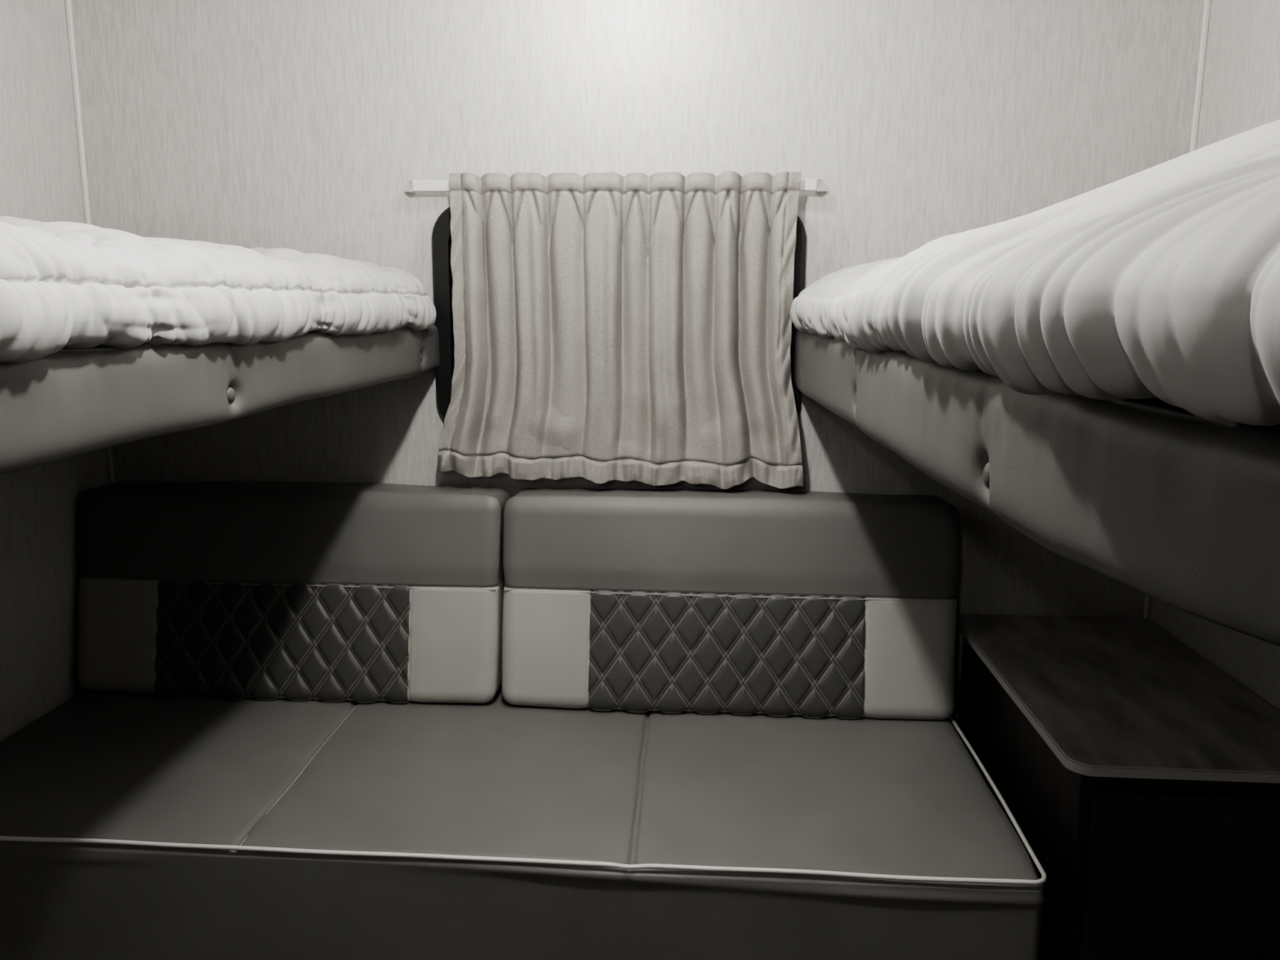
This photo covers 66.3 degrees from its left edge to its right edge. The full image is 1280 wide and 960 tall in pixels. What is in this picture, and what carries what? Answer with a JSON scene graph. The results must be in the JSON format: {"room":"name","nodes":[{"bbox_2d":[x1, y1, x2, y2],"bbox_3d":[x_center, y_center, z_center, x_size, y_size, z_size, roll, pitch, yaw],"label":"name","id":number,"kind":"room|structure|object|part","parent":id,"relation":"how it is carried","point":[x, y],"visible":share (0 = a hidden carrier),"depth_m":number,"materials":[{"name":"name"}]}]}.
{"room":"train carriage","nodes":[
{"label":"train carriage","id":0,"kind":"room"},
{"bbox_2d":[0,0,108,742],"bbox_3d":[-1.295,0.128,0.697,0.050,1.990,3.050,1,10,4],"label":"wall","id":1,"kind":"structure","parent":0,"point":[40,172],"depth_m":1.93,"materials":[{"name":"paint"}]},
{"bbox_2d":[0,324,439,475],"bbox_3d":[-0.859,-0.144,1.117,0.755,0.158,1.930,1,10,4],"label":"bunk bed","id":2,"kind":"object","parent":1,"relation":"attached to","point":[65,403],"visible":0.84,"depth_m":1.02,"materials":[{"name":"grey leather"}]},
{"bbox_2d":[0,216,435,363],"bbox_3d":[-0.843,-0.233,1.070,0.778,0.174,1.910,1,10,4],"label":"duvet","id":3,"kind":"object","parent":2,"relation":"on","point":[64,284],"visible":1,"depth_m":1.04,"materials":[{"name":"grey fabric"}]},
{"bbox_2d":[71,0,1204,731],"bbox_3d":[-0.048,-0.113,2.095,2.247,1.990,0.050,1,10,4],"label":"wall","id":4,"kind":"structure","parent":0,"point":[304,126],"depth_m":1.97,"materials":[{"name":"paint"}]},
{"bbox_2d":[65,0,114,484],"bbox_3d":[-1.166,-0.128,2.139,0.010,1.990,0.010,1,10,4],"label":"trim","id":5,"kind":"structure","parent":4,"relation":"attached to","point":[68,2],"depth_m":2.03,"materials":[{"name":"white"}]},
{"bbox_2d":[404,178,826,420],"bbox_3d":[-0.056,-0.348,2.025,0.856,0.522,0.048,1,10,4],"label":"window","id":6,"kind":"structure","parent":4,"relation":"in","point":[442,282],"depth_m":2.02,"materials":[{"name":"black"}]},
{"bbox_3d":[-0.047,-0.329,2.040,0.696,0.411,0.024,1,10,4],"label":"frame","id":7,"kind":"part","parent":6,"relation":"part of","materials":[{"name":"black plastic"}]},
{"bbox_3d":[-0.055,-0.592,1.971,0.856,0.024,0.028,1,10,4],"label":"curtain rail","id":8,"kind":"part","parent":6,"relation":"part of","materials":[{"name":"silver metal"}]},
{"bbox_2d":[437,171,803,489],"bbox_3d":[-0.044,-0.294,1.976,0.757,0.628,0.066,1,10,4],"label":"window curtain","id":9,"kind":"object","parent":6,"relation":"hanging from","point":[607,326],"visible":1,"depth_m":1.98,"materials":[{"name":"beige fabric"}]},
{"bbox_2d":[1142,0,1211,618],"bbox_3d":[1.066,-0.088,1.993,0.010,1.990,0.010,1,10,4],"label":"trim","id":10,"kind":"structure","parent":4,"relation":"attached to","point":[1206,7],"depth_m":1.87,"materials":[{"name":"white"}]},
{"bbox_2d":[1148,0,1279,711],"bbox_3d":[0.997,0.168,0.547,0.050,1.990,3.050,1,10,4],"label":"wall","id":11,"kind":"structure","parent":0,"point":[1241,90],"depth_m":1.74,"materials":[{"name":"paint"}]},
{"bbox_2d":[793,329,1279,646],"bbox_3d":[0.627,-0.103,1.023,0.759,0.188,1.930,1,10,4],"label":"bunk bed","id":12,"kind":"object","parent":11,"relation":"attached to","point":[1180,508],"visible":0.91,"depth_m":0.45,"materials":[{"name":"grey leather"}]},
{"bbox_2d":[790,119,1279,426],"bbox_3d":[0.593,-0.231,0.972,0.813,0.221,1.910,1,10,4],"label":"duvet","id":13,"kind":"object","parent":12,"relation":"on","point":[1162,281],"visible":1,"depth_m":0.36,"materials":[{"name":"grey fabric"}]},
{"bbox_3d":[-0.155,1.152,0.800,2.347,0.050,3.050,1,10,4],"label":"floor","id":14,"kind":"structure","parent":0,"visible":0},
{"bbox_2d":[0,480,1046,959],"bbox_3d":[-0.288,0.502,1.812,1.808,0.875,0.748,1,10,4],"label":"sofa","id":15,"kind":"object","parent":14,"relation":"on","point":[311,721],"visible":1,"depth_m":1.81,"materials":[{"name":"grey leather"}]},
{"bbox_3d":[-0.726,0.227,2.064,0.891,0.428,0.217,1,10,4],"label":"backrest","id":16,"kind":"part","parent":15,"relation":"part of","materials":[{"name":"grey leather"}]},
{"bbox_2d":[0,684,1044,959],"bbox_3d":[-0.293,0.608,1.822,1.799,0.243,0.730,1,10,4],"label":"seat cushion","id":17,"kind":"object","parent":15,"relation":"on","point":[136,824],"depth_m":1.51,"materials":[{"name":"grey leather"}]},
{"bbox_3d":[0.176,0.243,2.004,0.908,0.428,0.216,1,10,4],"label":"backrest","id":18,"kind":"part","parent":15,"relation":"part of","materials":[{"name":"grey leather"}]},
{"bbox_2d":[955,613,1279,959],"bbox_3d":[0.838,0.649,1.774,0.407,0.613,0.702,1,10,4],"label":"base cabinet","id":19,"kind":"object","parent":14,"relation":"on","point":[1142,778],"visible":0.94,"depth_m":1.47,"materials":[{"name":"brown wood"}]},
{"bbox_3d":[0.831,0.680,1.456,0.253,0.373,0.008,1,10,4],"label":"door panel","id":20,"kind":"part","parent":19,"relation":"part of","materials":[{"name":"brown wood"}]},
{"bbox_3d":[0.831,0.477,1.415,0.243,0.050,0.018,1,10,4],"label":"door rail","id":21,"kind":"part","parent":19,"relation":"part of","materials":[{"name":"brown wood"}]}
]}

